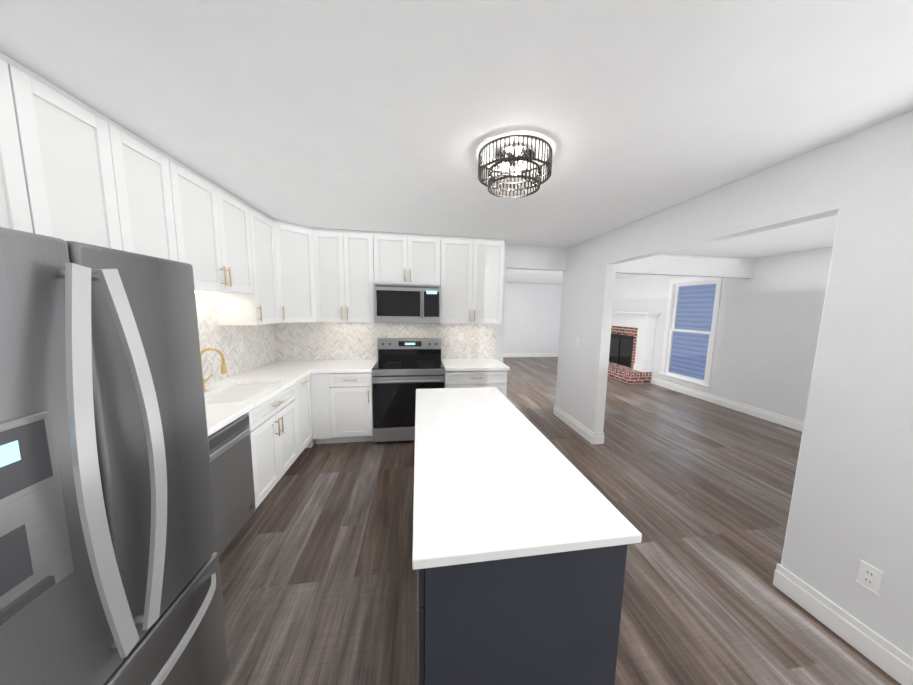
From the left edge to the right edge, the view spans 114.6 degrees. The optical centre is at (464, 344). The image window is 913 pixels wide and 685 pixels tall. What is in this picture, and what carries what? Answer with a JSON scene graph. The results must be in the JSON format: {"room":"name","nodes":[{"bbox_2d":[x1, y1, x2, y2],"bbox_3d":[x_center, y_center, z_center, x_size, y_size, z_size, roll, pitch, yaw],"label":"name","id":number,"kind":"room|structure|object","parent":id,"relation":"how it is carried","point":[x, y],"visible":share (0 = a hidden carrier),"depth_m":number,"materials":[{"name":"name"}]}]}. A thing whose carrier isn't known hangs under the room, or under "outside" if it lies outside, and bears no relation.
{"room":"kitchen","nodes":[
{"label":"kitchen","id":0,"kind":"room"},
{"bbox_2d":[0,52,63,239],"bbox_3d":[-1.837,-0.516,0.996,0.331,1.096,0.379,0,7,-9],"label":"upper cabinet","id":1,"kind":"object","parent":0,"relation":"attached to","point":[27,182],"depth_m":1.13,"materials":[{"name":"white wood"}]},
{"bbox_2d":[40,76,191,264],"bbox_3d":[-1.912,-0.574,1.469,0.331,1.096,0.837,0,7,-9],"label":"upper cabinet","id":2,"kind":"object","parent":0,"relation":"attached to","point":[115,189],"depth_m":1.45,"materials":[{"name":"white wood"}]},
{"bbox_2d":[180,163,251,295],"bbox_3d":[-2.032,-0.815,2.221,0.331,0.803,0.859,0,7,-9],"label":"upper cabinet","id":3,"kind":"object","parent":0,"relation":"attached to","point":[217,219],"depth_m":2.22,"materials":[{"name":"white wood"}]},
{"bbox_2d":[132,286,219,294],"bbox_3d":[-2.156,-0.408,2.252,0.040,0.014,0.770,0,7,-9],"label":"light","id":4,"kind":"object","parent":3,"relation":"attached to","point":[196,292],"depth_m":2.48,"materials":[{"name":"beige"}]},
{"bbox_2d":[208,202,279,327],"bbox_3d":[-2.118,-0.749,2.887,0.370,1.096,0.581,0,7,-9],"label":"upper cabinet","id":5,"kind":"object","parent":0,"relation":"attached to","point":[261,309],"depth_m":2.80,"materials":[{"name":"white wood"}]},
{"bbox_2d":[0,0,912,284],"bbox_3d":[1.206,-1.387,3.844,7.480,0.060,12.240,0,7,-9],"label":"ceiling","id":6,"kind":"structure","parent":0,"point":[392,116],"depth_m":1.25,"materials":[{"name":"paint"}]},
{"bbox_2d":[478,135,552,198],"bbox_3d":[0.296,-1.022,1.734,0.429,0.193,0.429,0,7,-9],"label":"ceiling light","id":7,"kind":"object","parent":6,"relation":"attached to","point":[517,156],"visible":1,"depth_m":1.65,"materials":[{"name":"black metal"}]},
{"bbox_2d":[495,245,506,362],"bbox_3d":[-0.943,-0.142,4.084,3.070,2.550,0.120,0,7,-9],"label":"wall","id":8,"kind":"structure","parent":0,"point":[499,346],"depth_m":4.25,"materials":[{"name":"paint"}]},
{"bbox_2d":[276,220,319,323],"bbox_3d":[-2.050,-0.812,3.419,0.672,1.096,0.672,0,7,-9],"label":"upper cabinet","id":9,"kind":"object","parent":8,"relation":"attached to","point":[296,244],"depth_m":3.34,"materials":[{"name":"white wood"}]},
{"bbox_2d":[316,228,383,323],"bbox_3d":[-1.455,-0.830,3.665,0.796,1.096,0.370,0,7,-9],"label":"upper cabinet","id":10,"kind":"object","parent":8,"relation":"attached to","point":[349,259],"depth_m":3.54,"materials":[{"name":"white wood"}]},
{"bbox_2d":[380,232,443,285],"bbox_3d":[-0.721,-1.068,3.772,0.812,0.621,0.331,0,7,-9],"label":"upper cabinet","id":11,"kind":"object","parent":8,"relation":"attached to","point":[405,259],"depth_m":3.62,"materials":[{"name":"white wood"}]},
{"bbox_2d":[374,284,439,323],"bbox_3d":[-0.721,-0.513,3.773,0.797,0.465,0.444,0,7,-9],"label":"microwave","id":12,"kind":"object","parent":11,"relation":"attached to","point":[406,304],"visible":1,"depth_m":3.60,"materials":[{"name":"grey metal"}]},
{"bbox_2d":[440,236,504,323],"bbox_3d":[0.052,-0.832,3.924,0.888,1.096,0.331,0,7,-9],"label":"upper cabinet","id":13,"kind":"object","parent":8,"relation":"attached to","point":[471,268],"depth_m":3.78,"materials":[{"name":"white wood"}]},
{"bbox_2d":[503,283,561,352],"bbox_3d":[0.236,-0.826,9.941,7.480,2.550,0.120,0,7,-9],"label":"wall","id":14,"kind":"structure","parent":0,"point":[532,318],"depth_m":10.21,"materials":[{"name":"paint"}]},
{"bbox_2d":[503,353,557,356],"bbox_3d":[0.224,0.376,10.017,7.240,0.145,0.018,0,7,-9],"label":"baseboard","id":15,"kind":"structure","parent":14,"relation":"attached to","point":[504,354],"depth_m":10.35,"materials":[{"name":"white wood"}]},
{"bbox_2d":[219,357,900,684],"bbox_3d":[1.156,1.204,4.156,7.480,0.060,12.240,0,7,-9],"label":"floor","id":16,"kind":"structure","parent":0,"point":[319,579],"depth_m":1.95,"materials":[{"name":"brown wood"}]},
{"bbox_2d":[0,227,228,684],"bbox_3d":[-1.366,0.645,0.703,1.072,1.780,0.746,0,7,-9],"label":"refrigerator","id":17,"kind":"object","parent":16,"relation":"on","point":[109,567],"visible":1,"depth_m":0.72,"materials":[{"name":"grey metal"}]},
{"bbox_2d":[208,415,255,555],"bbox_3d":[-1.793,0.966,1.826,0.622,0.857,0.596,0,7,-9],"label":"dishwasher","id":18,"kind":"object","parent":16,"relation":"on","point":[230,451],"visible":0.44,"depth_m":1.91,"materials":[{"name":"grey metal"}]},
{"bbox_2d":[208,380,303,507],"bbox_3d":[-1.936,0.860,2.545,0.622,0.890,0.875,0,7,-9],"label":"base cabinet","id":19,"kind":"object","parent":16,"relation":"on","point":[276,434],"depth_m":2.50,"materials":[{"name":"white wood"}]},
{"bbox_2d":[204,360,323,435],"bbox_3d":[-1.911,0.403,2.458,0.643,0.040,2.893,0,7,-9],"label":"countertop","id":20,"kind":"structure","parent":19,"relation":"on","point":[279,375],"depth_m":2.71,"materials":[{"name":"white stone"}]},
{"bbox_2d":[200,348,227,391],"bbox_3d":[-2.078,0.200,2.436,0.221,0.361,0.120,0,7,-9],"label":"faucet","id":21,"kind":"object","parent":20,"relation":"on","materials":[{"name":"gold metal"}]},
{"bbox_2d":[204,384,267,403],"bbox_3d":[-1.897,0.511,2.472,0.408,0.202,0.708,0,7,-9],"label":"sink","id":22,"kind":"object","parent":20,"relation":"in","point":[234,393],"depth_m":2.48,"materials":[{"name":"white ceramic"}]},
{"bbox_2d":[300,376,311,448],"bbox_3d":[-2.022,0.793,3.087,0.622,0.890,0.481,0,7,-9],"label":"base cabinet","id":23,"kind":"object","parent":16,"relation":"on","point":[305,400],"depth_m":3.22,"materials":[{"name":"white wood"}]},
{"bbox_2d":[308,372,335,445],"bbox_3d":[-1.678,0.731,3.663,0.286,0.890,0.682,0,7,-9],"label":"base cabinet","id":24,"kind":"object","parent":16,"relation":"on","point":[321,385],"depth_m":3.39,"materials":[{"name":"white wood"}]},
{"bbox_2d":[336,372,373,442],"bbox_3d":[-1.369,0.727,3.743,0.474,0.890,0.621,0,7,-9],"label":"base cabinet","id":25,"kind":"object","parent":16,"relation":"on","point":[354,390],"depth_m":3.45,"materials":[{"name":"white wood"}]},
{"bbox_2d":[312,360,377,371],"bbox_3d":[-1.447,0.267,3.663,0.653,0.040,0.643,0,7,-9],"label":"countertop","id":26,"kind":"structure","parent":25,"relation":"on","point":[329,365],"depth_m":3.53,"materials":[{"name":"white stone"}]},
{"bbox_2d":[372,338,444,442],"bbox_3d":[-0.700,0.566,3.767,0.846,1.230,0.690,0,7,-9],"label":"range","id":27,"kind":"object","parent":16,"relation":"on","point":[403,369],"visible":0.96,"depth_m":3.52,"materials":[{"name":"grey metal"}]},
{"bbox_2d":[443,364,506,396],"bbox_3d":[0.100,0.727,3.977,0.789,0.890,0.621,0,7,-9],"label":"base cabinet","id":28,"kind":"object","parent":16,"relation":"on","point":[498,380],"depth_m":3.64,"materials":[{"name":"white wood"}]},
{"bbox_2d":[441,360,507,371],"bbox_3d":[0.120,0.266,3.912,0.809,0.040,0.643,0,7,-9],"label":"countertop","id":29,"kind":"structure","parent":28,"relation":"on","point":[449,365],"depth_m":3.70,"materials":[{"name":"white stone"}]},
{"bbox_2d":[418,547,626,684],"bbox_3d":[0.058,0.984,1.858,0.690,0.885,1.794,0,7,-9],"label":"kitchen island","id":30,"kind":"object","parent":16,"relation":"on","point":[549,619],"depth_m":0.95,"materials":[{"name":"blue wood"}]},
{"bbox_2d":[412,387,641,570],"bbox_3d":[0.075,0.528,1.804,0.744,0.033,1.834,0,7,-9],"label":"island countertop","id":31,"kind":"structure","parent":30,"relation":"on","point":[489,487],"depth_m":1.16,"materials":[{"name":"white stone"}]},
{"bbox_2d":[608,312,660,382],"bbox_3d":[3.939,-0.045,7.830,0.586,1.645,2.438,0,7,-9],"label":"fireplace","id":32,"kind":"object","parent":16,"relation":"on","point":[631,346],"visible":0.58,"depth_m":7.10,"materials":[{"name":"paint"}]},
{"bbox_2d":[506,245,753,278],"bbox_3d":[2.653,-1.252,4.519,4.170,0.315,0.120,0,7,-9],"label":"header beam","id":33,"kind":"structure","parent":0,"point":[540,258],"depth_m":4.51,"materials":[{"name":"paint"}]},
{"bbox_2d":[613,247,832,421],"bbox_3d":[4.816,-0.092,4.578,0.120,2.550,12.000,0,7,-9],"label":"wall","id":34,"kind":"structure","parent":0,"point":[768,322],"depth_m":4.64,"materials":[{"name":"paint"}]},
{"bbox_2d":[658,277,722,390],"bbox_3d":[4.574,-0.265,5.936,0.170,2.180,1.160,0,7,-9],"label":"window","id":35,"kind":"structure","parent":34,"relation":"in","point":[667,374],"depth_m":5.96,"materials":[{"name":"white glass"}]},
{"bbox_2d":[651,377,803,431],"bbox_3d":[5.022,1.333,2.842,0.018,0.145,8.186,0,7,-9],"label":"baseboard","id":36,"kind":"structure","parent":34,"relation":"attached to","point":[792,423],"depth_m":5.02,"materials":[{"name":"white wood"}]},
{"bbox_2d":[555,111,912,657],"bbox_3d":[2.036,0.243,1.362,0.120,2.550,6.480,0,7,-9],"label":"wall","id":37,"kind":"structure","parent":0,"point":[852,505],"depth_m":1.50,"materials":[{"name":"paint"}]},
{"bbox_2d":[553,405,598,443],"bbox_3d":[1.536,1.107,4.162,0.048,0.145,1.080,0,7,-9],"label":"baseboard","id":38,"kind":"structure","parent":37,"relation":"attached to","point":[593,438],"depth_m":3.98,"materials":[{"name":"white wood"}]},
{"bbox_2d":[599,432,604,443],"bbox_3d":[1.658,1.107,4.181,0.018,0.145,1.080,0,7,-9],"label":"baseboard","id":39,"kind":"structure","parent":37,"relation":"attached to","point":[601,435],"depth_m":3.65,"materials":[{"name":"white wood"}]},
{"bbox_2d":[594,207,840,564],"bbox_3d":[1.841,0.194,2.589,0.124,2.055,1.914,0,7,-9],"label":"trim","id":40,"kind":"structure","parent":37,"relation":"attached to","point":[605,342],"depth_m":3.40,"materials":[{"name":"white paint"}]},
{"bbox_2d":[773,563,912,684],"bbox_3d":[2.189,1.614,0.056,0.048,0.145,3.540,0,7,-9],"label":"baseboard","id":41,"kind":"structure","parent":37,"relation":"attached to","point":[887,657],"depth_m":1.48,"materials":[{"name":"white wood"}]},
{"bbox_2d":[857,560,883,594],"bbox_3d":[1.963,1.126,1.418,0.010,0.116,0.076,0,7,-9],"label":"outlet","id":42,"kind":"object","parent":37,"relation":"attached to","point":[869,577],"visible":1,"depth_m":1.42,"materials":[{"name":"white plastic"}]},
{"label":"outside","id":43,"kind":"structure","parent":0,"visible":0},
{"bbox_2d":[670,284,715,379],"bbox_3d":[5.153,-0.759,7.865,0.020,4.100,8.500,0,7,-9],"label":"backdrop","id":44,"kind":"structure","parent":43,"point":[685,341],"depth_m":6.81,"materials":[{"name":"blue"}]}
]}

